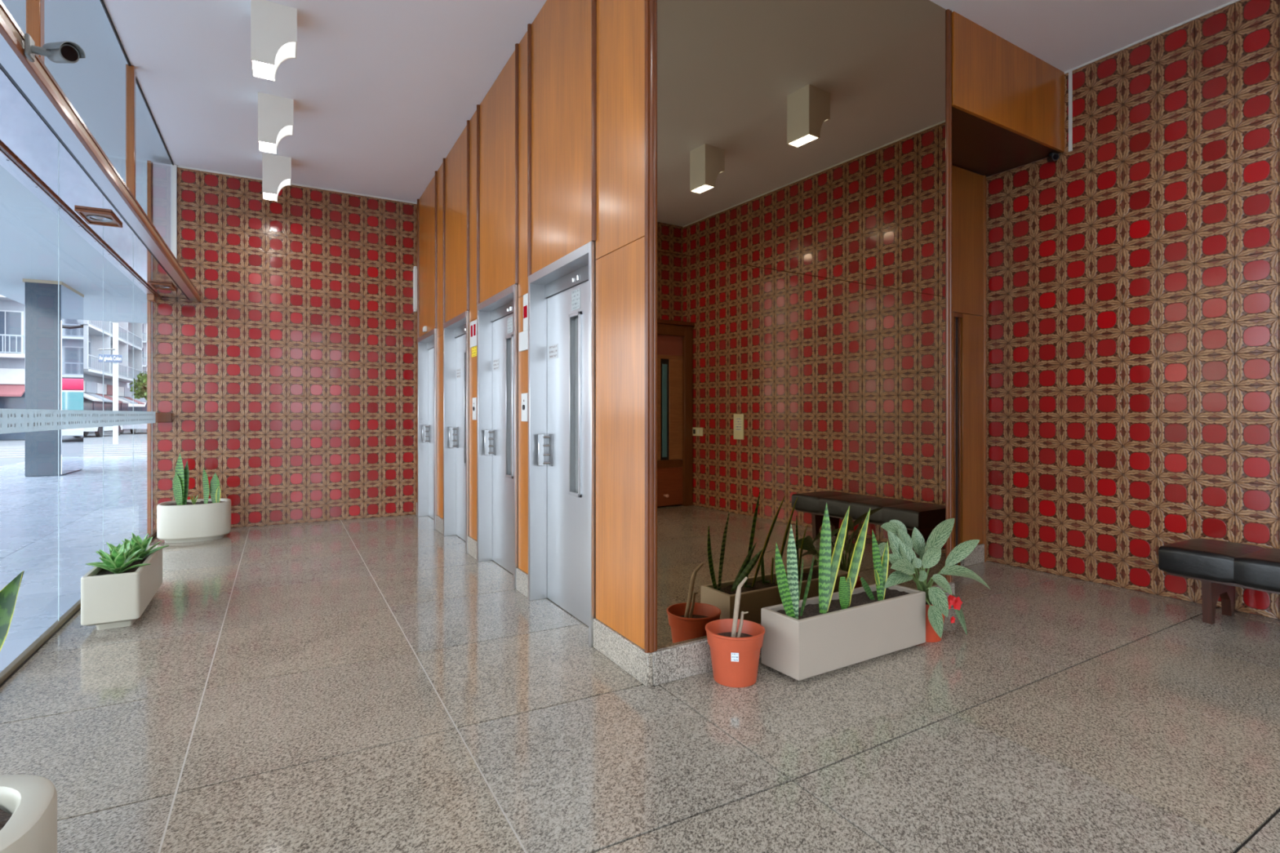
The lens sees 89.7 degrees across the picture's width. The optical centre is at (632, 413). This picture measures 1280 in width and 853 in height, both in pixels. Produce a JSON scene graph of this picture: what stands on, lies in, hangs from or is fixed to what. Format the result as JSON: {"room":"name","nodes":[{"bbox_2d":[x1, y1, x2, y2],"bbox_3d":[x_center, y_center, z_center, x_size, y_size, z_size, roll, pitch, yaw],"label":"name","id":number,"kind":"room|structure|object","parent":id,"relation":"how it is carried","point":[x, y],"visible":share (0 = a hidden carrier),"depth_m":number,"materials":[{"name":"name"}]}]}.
{"room":"elevator lobby","nodes":[
{"label":"elevator lobby","id":0,"kind":"room"},
{"bbox_2d":[0,209,157,687],"bbox_3d":[-2.409,0.026,2.065,0.060,2.410,10.334,0,0,-29],"label":"window","id":1,"kind":"structure","parent":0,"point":[11,420],"depth_m":3.83,"materials":[{"name":"clear glass"}]},
{"bbox_2d":[151,162,416,533],"bbox_3d":[-3.818,-0.674,7.299,2.640,3.800,0.207,0,0,-29],"label":"wall","id":2,"kind":"structure","parent":0,"point":[291,380],"depth_m":7.17,"materials":[{"name":"brown tile"}]},
{"bbox_2d":[26,0,173,198],"bbox_3d":[-2.282,-1.915,2.134,0.050,1.318,10.334,0,0,-29],"label":"window","id":3,"kind":"structure","parent":2,"relation":"in","point":[34,8],"depth_m":4.74,"materials":[{"name":"brown wood"}]},
{"bbox_2d":[0,0,200,302],"bbox_3d":[-2.263,-1.217,2.150,0.419,0.088,10.342,0,0,-29],"label":"header","id":4,"kind":"object","parent":2,"relation":"attached to","point":[46,145],"visible":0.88,"depth_m":3.13,"materials":[{"name":"brown metal"}]},
{"bbox_2d":[24,33,85,63],"bbox_3d":[-1.931,-1.215,2.143,0.179,0.091,0.117,0,0,30],"label":"security camera","id":5,"kind":"object","parent":4,"relation":"attached to","point":[62,52],"visible":1,"depth_m":2.14,"materials":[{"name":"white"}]},
{"bbox_2d":[42,41,85,58],"bbox_3d":[-1.908,-1.225,2.158,0.154,0.070,0.069,0,0,30],"label":"hood","id":6,"kind":"object","parent":5,"relation":"attached to","point":[62,50],"depth_m":2.14,"materials":[{"name":"white plastic"}]},
{"bbox_2d":[74,208,122,227],"bbox_3d":[-3.218,-1.180,3.883,0.170,0.016,0.300,0,0,-29],"label":"recessed light","id":7,"kind":"object","parent":4,"relation":"in","point":[91,217],"visible":1,"depth_m":3.87,"materials":[{"name":"brown metal"}]},
{"bbox_2d":[148,282,176,291],"bbox_3d":[-4.354,-1.180,5.963,0.170,0.016,0.300,0,0,-29],"label":"recessed light","id":8,"kind":"object","parent":4,"relation":"in","point":[156,286],"visible":1,"depth_m":5.95,"materials":[{"name":"brown metal"}]},
{"bbox_2d":[146,160,151,534],"bbox_3d":[-4.972,-0.674,6.638,0.030,3.800,0.230,0,0,-29],"label":"trim","id":9,"kind":"structure","parent":2,"relation":"attached to","point":[148,162],"depth_m":6.54,"materials":[{"name":"brown wood"}]},
{"bbox_2d":[155,413,172,422],"bbox_3d":[-4.821,0.038,6.592,0.160,0.095,0.042,0,0,-29],"label":"wall bracket","id":10,"kind":"object","parent":2,"relation":"attached to","point":[159,417],"visible":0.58,"depth_m":6.58,"materials":[{"name":"brown wood"}]},
{"bbox_2d":[171,164,177,259],"bbox_3d":[-4.742,-1.914,6.652,0.045,1.320,0.030,0,0,-29],"label":"trim","id":11,"kind":"structure","parent":2,"relation":"attached to","point":[174,168],"depth_m":6.64,"materials":[{"name":"white paint"}]},
{"bbox_2d":[177,165,417,204],"bbox_3d":[-3.695,-2.566,7.253,2.430,0.016,0.017,0,0,-29],"label":"trim","id":12,"kind":"structure","parent":2,"relation":"attached to","point":[180,166],"depth_m":7.26,"materials":[{"name":"white paint"}]},
{"bbox_2d":[416,0,657,653],"bbox_3d":[-0.335,-0.674,5.943,2.252,3.800,5.755,0,0,-29],"label":"wall","id":13,"kind":"structure","parent":0,"point":[558,157],"depth_m":3.46,"materials":[{"name":"brown wood"}]},
{"bbox_2d":[413,266,417,311],"bbox_3d":[-2.638,-1.514,7.807,0.044,0.550,0.055,0,0,-29],"label":"cable box","id":14,"kind":"object","parent":13,"relation":"attached to","point":[415,269],"visible":0.94,"depth_m":7.78,"materials":[{"name":"white paint"}]},
{"bbox_2d":[422,325,426,332],"bbox_3d":[-2.367,-0.964,7.321,0.034,0.060,0.100,0,0,-29],"label":"switch box","id":15,"kind":"object","parent":13,"relation":"attached to","point":[424,328],"visible":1,"depth_m":7.28,"materials":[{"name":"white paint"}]},
{"bbox_2d":[417,328,436,528],"bbox_3d":[-2.260,0.158,7.306,0.180,2.135,0.990,0,0,-29],"label":"door","id":16,"kind":"structure","parent":13,"relation":"in","point":[426,343],"depth_m":7.68,"materials":[{"name":"metal"}]},
{"bbox_2d":[443,310,469,553],"bbox_3d":[-1.605,0.158,6.108,0.180,2.135,0.940,0,0,-29],"label":"door","id":17,"kind":"structure","parent":13,"relation":"in","point":[456,330],"depth_m":6.45,"materials":[{"name":"metal"}]},
{"bbox_2d":[470,319,476,347],"bbox_3d":[-1.354,-0.684,5.487,0.016,0.220,0.230,0,0,-29],"label":"indicator","id":18,"kind":"object","parent":13,"relation":"attached to","point":[473,324],"visible":0.85,"depth_m":5.48,"materials":[{"name":"white plastic"}]},
{"bbox_2d":[471,346,476,357],"bbox_3d":[-1.349,-0.532,5.487,0.002,0.085,0.185,0,0,-29],"label":"sticker","id":19,"kind":"object","parent":13,"relation":"attached to","point":[473,348],"visible":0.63,"depth_m":5.48,"materials":[{"name":"yellow paper"}]},
{"bbox_2d":[472,397,476,420],"bbox_3d":[-1.345,-0.044,5.467,0.020,0.190,0.115,0,0,-29],"label":"button","id":20,"kind":"object","parent":13,"relation":"attached to","point":[474,399],"visible":0.92,"depth_m":5.45,"materials":[{"name":"silver plastic"}]},
{"bbox_2d":[476,284,518,589],"bbox_3d":[-0.981,0.158,4.965,0.180,2.135,0.995,0,0,-29],"label":"door","id":21,"kind":"structure","parent":13,"relation":"in","point":[497,316],"depth_m":5.21,"materials":[{"name":"metal"}]},
{"bbox_2d":[519,329,528,351],"bbox_3d":[-0.735,-0.494,4.358,0.014,0.130,0.185,0,0,-29],"label":"blank plate","id":22,"kind":"object","parent":13,"relation":"attached to","point":[523,336],"visible":0.82,"depth_m":4.35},
{"bbox_2d":[521,393,528,421],"bbox_3d":[-0.730,-0.044,4.341,0.020,0.190,0.120,0,0,-29],"label":"button","id":23,"kind":"object","parent":13,"relation":"attached to","point":[524,396],"visible":0.92,"depth_m":4.32,"materials":[{"name":"silver plastic"}]},
{"bbox_2d":[523,293,528,331],"bbox_3d":[-0.713,-0.682,4.314,0.016,0.245,0.105,0,0,-29],"label":"indicator","id":24,"kind":"object","parent":13,"relation":"attached to","point":[525,296],"visible":0.8,"depth_m":4.30,"materials":[{"name":"white plastic"}]},
{"bbox_2d":[415,502,652,687],"bbox_3d":[-1.217,1.150,5.395,0.162,0.151,5.652,0,0,-29],"label":"baseboard","id":25,"kind":"structure","parent":13,"relation":"attached to","point":[629,656],"depth_m":3.15,"materials":[{"name":"stone"}]},
{"bbox_2d":[528,240,595,647],"bbox_3d":[-0.376,0.158,3.857,0.180,2.135,0.990,0,0,-29],"label":"door","id":26,"kind":"structure","parent":13,"relation":"in","point":[562,294],"depth_m":4.00,"materials":[{"name":"metal"}]},
{"bbox_2d":[0,514,1279,852],"bbox_3d":[0.666,1.286,3.841,7.142,0.120,10.704,0,0,-29],"label":"floor","id":27,"kind":"structure","parent":0,"point":[370,685],"depth_m":2.57,"materials":[{"name":"stone"}]},
{"bbox_2d":[0,570,57,852],"bbox_3d":[-1.555,0.765,1.293,0.614,0.921,0.480,0,0,-29],"label":"potted snake plant","id":28,"kind":"object","parent":27,"relation":"on","point":[28,802],"visible":1,"depth_m":1.41,"materials":[{"name":"green plant"}]},
{"bbox_2d":[0,773,57,852],"bbox_3d":[-1.561,1.030,1.290,0.600,0.321,0.480,0,0,-29],"label":"bowl","id":29,"kind":"object","parent":28,"relation":"on","point":[28,802],"depth_m":1.43,"materials":[{"name":"white ceramic"}]},
{"bbox_2d":[80,533,168,630],"bbox_3d":[-3.143,0.991,4.015,0.367,0.469,0.900,0,0,-29],"label":"plant","id":30,"kind":"object","parent":27,"relation":"on","point":[118,588],"visible":1,"depth_m":3.67,"materials":[{"name":"green plant"}]},
{"bbox_2d":[156,453,231,542],"bbox_3d":[-4.306,0.802,6.331,0.600,0.848,0.480,0,0,-29],"label":"potted snake plant","id":31,"kind":"object","parent":27,"relation":"on","point":[180,520],"visible":1,"depth_m":6.21,"materials":[{"name":"green plant"}]},
{"bbox_2d":[156,497,231,540],"bbox_3d":[-4.306,1.027,6.331,0.600,0.327,0.480,0,0,-29],"label":"bowl","id":32,"kind":"object","parent":31,"relation":"on","point":[193,519],"depth_m":6.15,"materials":[{"name":"white ceramic"}]},
{"bbox_2d":[705,576,764,687],"bbox_3d":[0.473,0.992,2.976,0.274,0.467,0.274,0,0,-29],"label":"potted plant","id":33,"kind":"object","parent":27,"relation":"on","point":[735,644],"visible":1,"depth_m":2.89,"materials":[{"name":"orange plastic"}]},
{"bbox_2d":[705,618,764,687],"bbox_3d":[0.473,1.107,2.976,0.274,0.237,0.274,0,0,-29],"label":"pot","id":34,"kind":"object","parent":33,"relation":"on","point":[735,651],"depth_m":2.89,"materials":[{"name":"orange plastic"}]},
{"bbox_2d":[760,502,925,680],"bbox_3d":[1.068,0.831,3.246,0.974,0.790,0.245,0,0,-32],"label":"potted snake plant","id":35,"kind":"object","parent":27,"relation":"on","point":[804,638],"visible":1,"depth_m":3.13,"materials":[{"name":"green plant"}]},
{"bbox_2d":[872,518,990,642],"bbox_3d":[1.583,0.913,3.538,0.755,0.624,0.370,0,0,-29],"label":"potted aglaonema","id":36,"kind":"object","parent":27,"relation":"on","point":[903,558],"visible":0.91,"depth_m":3.46,"materials":[{"name":"green plant"}]},
{"bbox_2d":[925,604,944,642],"bbox_3d":[1.604,1.121,3.531,0.224,0.210,0.224,0,0,-29],"label":"pot","id":37,"kind":"object","parent":36,"relation":"on","point":[931,636],"depth_m":3.44,"materials":[{"name":"orange ceramic"}]},
{"bbox_2d":[947,594,955,606],"bbox_3d":[1.716,1.002,3.469,0.069,0.067,0.019,0,0,-29],"label":"flower","id":38,"kind":"object","parent":36,"relation":"on","point":[951,599],"depth_m":3.47,"materials":[{"name":"red plant"}]},
{"bbox_2d":[950,616,955,623],"bbox_3d":[1.731,1.112,3.481,0.042,0.040,0.011,0,0,-29],"label":"flower","id":39,"kind":"object","parent":36,"relation":"on","point":[953,620],"depth_m":3.48,"materials":[{"name":"red plant"}]},
{"bbox_2d":[952,596,962,610],"bbox_3d":[1.764,1.029,3.494,0.074,0.076,0.020,0,0,-29],"label":"flower","id":40,"kind":"object","parent":36,"relation":"on","point":[957,602],"depth_m":3.49,"materials":[{"name":"red plant"}]},
{"bbox_2d":[1158,538,1279,624],"bbox_3d":[3.738,1.007,3.410,0.528,0.437,1.380,0,0,-30],"label":"bench","id":41,"kind":"object","parent":27,"relation":"on","point":[1221,566],"visible":1,"depth_m":3.71,"materials":[{"name":"black leather"}]},
{"bbox_2d":[1158,538,1264,582],"bbox_3d":[3.476,0.871,3.856,0.528,0.164,0.345,0,0,-30],"label":"cushion","id":42,"kind":"object","parent":41,"relation":"on","point":[1213,561],"depth_m":3.74,"materials":[{"name":"black leather"}]},
{"bbox_2d":[1233,548,1279,592],"bbox_3d":[3.651,0.871,3.558,0.528,0.164,0.345,0,0,-30],"label":"cushion","id":43,"kind":"object","parent":41,"relation":"on","point":[1255,569],"depth_m":3.51,"materials":[{"name":"black leather"}]},
{"bbox_2d":[102,0,1234,202],"bbox_3d":[0.552,-2.649,3.808,6.580,0.150,10.754,0,0,-29],"label":"ceiling","id":44,"kind":"structure","parent":0,"point":[382,91],"depth_m":4.73,"materials":[{"name":"paint"}]},
{"bbox_2d":[250,0,297,81],"bbox_3d":[-2.298,-2.379,4.126,0.252,0.390,0.225,0,0,-29],"label":"ceiling lamp","id":45,"kind":"object","parent":44,"relation":"attached to","point":[273,26],"visible":1,"depth_m":4.03,"materials":[{"name":"white metal"}]},
{"bbox_2d":[252,60,274,79],"bbox_3d":[-2.351,-2.192,4.097,0.117,0.004,0.211,0,0,-29],"label":"diffuser","id":46,"kind":"object","parent":45,"relation":"attached to","point":[264,69],"depth_m":4.09,"materials":[{"name":"white plastic"}]},
{"bbox_2d":[274,41,295,74],"bbox_3d":[-2.246,-2.279,4.154,0.121,0.178,0.211,0,0,-29],"label":"diffuser","id":47,"kind":"object","parent":45,"relation":"attached to","point":[283,51],"depth_m":4.14,"materials":[{"name":"white plastic"}]},
{"bbox_2d":[257,92,293,154],"bbox_3d":[-2.942,-2.379,5.306,0.252,0.390,0.225,0,0,-29],"label":"ceiling lamp","id":48,"kind":"object","parent":44,"relation":"attached to","point":[275,113],"visible":1,"depth_m":5.21,"materials":[{"name":"white metal"}]},
{"bbox_2d":[258,141,275,152],"bbox_3d":[-2.995,-2.192,5.277,0.117,0.004,0.211,0,0,-29],"label":"diffuser","id":49,"kind":"object","parent":48,"relation":"attached to","point":[264,146],"depth_m":5.27,"materials":[{"name":"white plastic"}]},
{"bbox_2d":[275,125,292,148],"bbox_3d":[-2.891,-2.279,5.335,0.121,0.178,0.211,0,0,-29],"label":"diffuser","id":50,"kind":"object","parent":48,"relation":"attached to","point":[282,131],"depth_m":5.32,"materials":[{"name":"white plastic"}]},
{"bbox_2d":[262,152,291,200],"bbox_3d":[-3.597,-2.379,6.504,0.252,0.390,0.225,0,0,-29],"label":"ceiling lamp","id":51,"kind":"object","parent":44,"relation":"attached to","point":[276,170],"visible":1,"depth_m":6.40,"materials":[{"name":"white metal"}]},
{"bbox_2d":[262,192,276,199],"bbox_3d":[-3.650,-2.192,6.475,0.117,0.004,0.211,0,0,-29],"label":"diffuser","id":52,"kind":"object","parent":51,"relation":"attached to","point":[267,196],"depth_m":6.47,"materials":[{"name":"white plastic"}]},
{"bbox_2d":[276,178,290,196],"bbox_3d":[-3.545,-2.279,6.532,0.121,0.178,0.211,0,0,-29],"label":"diffuser","id":53,"kind":"object","parent":51,"relation":"attached to","point":[281,183],"depth_m":6.51,"materials":[{"name":"white plastic"}]},
{"bbox_2d":[951,11,1065,177],"bbox_3d":[2.508,-2.276,4.762,1.459,0.597,0.633,0,0,-32],"label":"soffit","id":54,"kind":"structure","parent":44,"relation":"attached to","point":[1008,103],"depth_m":4.51,"materials":[{"name":"brown wood"}]},
{"bbox_2d":[1047,152,1059,162],"bbox_3d":[3.185,-1.940,4.876,0.052,0.068,0.089,0,0,6],"label":"security camera","id":55,"kind":"object","parent":54,"relation":"attached to","point":[1052,157],"visible":1,"depth_m":4.85,"materials":[{"name":"black plastic"}]},
{"bbox_2d":[951,164,986,566],"bbox_3d":[2.392,-0.674,4.806,1.560,3.800,0.755,0,0,-32],"label":"wall","id":56,"kind":"structure","parent":0,"point":[968,188],"depth_m":5.22,"materials":[{"name":"brown wood"}]},
{"bbox_2d":[953,312,962,565],"bbox_3d":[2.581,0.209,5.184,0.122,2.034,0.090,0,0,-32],"label":"door","id":57,"kind":"structure","parent":56,"relation":"in","point":[957,316],"depth_m":5.17,"materials":[{"name":"brown wood"}]},
{"bbox_2d":[986,0,1279,619],"bbox_3d":[4.428,-0.674,3.099,0.258,3.800,5.550,0,0,-30],"label":"wall","id":58,"kind":"structure","parent":0,"point":[1133,273],"depth_m":4.42,"materials":[{"name":"brown tile"}]},
{"bbox_2d":[1068,71,1072,151],"bbox_3d":[3.277,-2.262,4.814,0.012,0.596,0.024,0,0,-30],"label":"trim","id":59,"kind":"structure","parent":58,"relation":"attached to","point":[1070,73],"depth_m":4.81,"materials":[{"name":"white paint"}]},
{"bbox_2d":[1064,0,1240,74],"bbox_3d":[4.446,-2.567,2.821,0.019,0.014,4.750,0,0,-30],"label":"trim","id":60,"kind":"structure","parent":58,"relation":"attached to","point":[1234,1],"depth_m":4.35,"materials":[{"name":"white paint"}]},
{"bbox_3d":[1.052,-0.674,3.559,2.270,3.800,0.048,0,0,-32],"label":"wall","id":61,"kind":"structure","parent":0,"visible":0},
{"bbox_2d":[650,582,955,686],"bbox_3d":[1.059,1.150,3.515,2.302,0.151,0.051,0,0,-32],"label":"baseboard","id":62,"kind":"structure","parent":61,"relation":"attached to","point":[679,661],"depth_m":2.98,"materials":[{"name":"stone"}]},
{"bbox_2d":[657,0,951,648],"bbox_3d":[1.065,-0.674,3.530,2.284,3.800,0.032,0,0,-32],"label":"mirror glass","id":63,"kind":"object","parent":61,"relation":"attached to","point":[804,147],"visible":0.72,"depth_m":3.40,"materials":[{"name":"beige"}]},
{"label":"outside","id":64,"kind":"structure","parent":0,"visible":0},
{"bbox_2d":[0,454,149,672],"bbox_3d":[-2.191,1.297,7.349,14.802,0.138,33.000,0,0,-29],"label":"pavement","id":65,"kind":"structure","parent":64,"point":[28,505],"depth_m":6.89,"materials":[{"name":"grey concrete"}]},
{"bbox_2d":[22,278,84,476],"bbox_3d":[-12.008,-0.704,13.376,0.585,3.860,1.650,0,0,-29],"label":"pillar","id":66,"kind":"structure","parent":65,"relation":"on","point":[41,296],"depth_m":12.75,"materials":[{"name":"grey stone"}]},
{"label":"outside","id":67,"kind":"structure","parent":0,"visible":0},
{"bbox_2d":[0,428,146,466],"bbox_3d":[-43.137,1.483,78.988,280.000,0.285,300.000,0,0,-29],"label":"road","id":68,"kind":"structure","parent":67,"point":[11,451],"depth_m":26.48,"materials":[{"name":"grey asphalt"}]},
{"bbox_2d":[0,294,24,440],"bbox_3d":[-36.056,-8.659,34.830,7.500,20.030,9.300,0,0,-29],"label":"apartment building","id":69,"kind":"structure","parent":68,"relation":"on","point":[11,312],"depth_m":33.06,"materials":[{"name":"white concrete"}]},
{"bbox_2d":[83,425,122,436],"bbox_3d":[-32.499,0.616,38.641,1.840,1.480,4.260,0,0,-21],"label":"car","id":70,"kind":"object","parent":68,"relation":"on","point":[98,431],"visible":0.2,"depth_m":37.68,"materials":[{"name":"white paint"}]},
{"bbox_2d":[98,322,122,444],"bbox_3d":[-23.131,-1.348,28.522,0.816,5.407,0.302,0,0,-29],"label":"street sign","id":71,"kind":"object","parent":68,"relation":"on","point":[115,358],"visible":0.95,"depth_m":28.55,"materials":[{"name":"metal"}]},
{"bbox_2d":[83,320,144,432],"bbox_3d":[-45.616,-10.159,48.580,11.300,23.030,19.200,0,0,-29],"label":"apartment building","id":72,"kind":"structure","parent":68,"relation":"on","point":[92,330],"depth_m":49.25,"materials":[{"name":"white concrete"}]},
{"bbox_2d":[120,423,146,434],"bbox_3d":[-34.385,0.616,45.017,1.840,1.480,4.260,0,0,-23],"label":"car","id":73,"kind":"object","parent":68,"relation":"on","point":[130,427],"visible":0.19,"depth_m":43.23,"materials":[{"name":"silver metal"}]},
{"bbox_2d":[127,323,146,411],"bbox_3d":[-67.174,-11.659,82.212,10.100,26.030,11.300,0,0,-29],"label":"apartment building","id":74,"kind":"structure","parent":68,"relation":"on","point":[137,407],"depth_m":80.25,"materials":[{"name":"white concrete"}]},
{"bbox_2d":[128,371,146,400],"bbox_3d":[-38.441,-1.086,51.367,2.719,4.906,2.571,0,0,-25],"label":"street tree","id":75,"kind":"object","parent":68,"relation":"on","point":[141,384],"visible":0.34,"depth_m":50.54,"materials":[{"name":"green plant"}]},
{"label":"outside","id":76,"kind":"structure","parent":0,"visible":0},
{"bbox_2d":[0,0,171,323],"bbox_3d":[-7.427,-2.954,6.882,4.460,0.640,27.200,0,0,-29],"label":"ceiling","id":77,"kind":"structure","parent":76,"point":[95,85],"depth_m":7.14,"materials":[{"name":"paint"}]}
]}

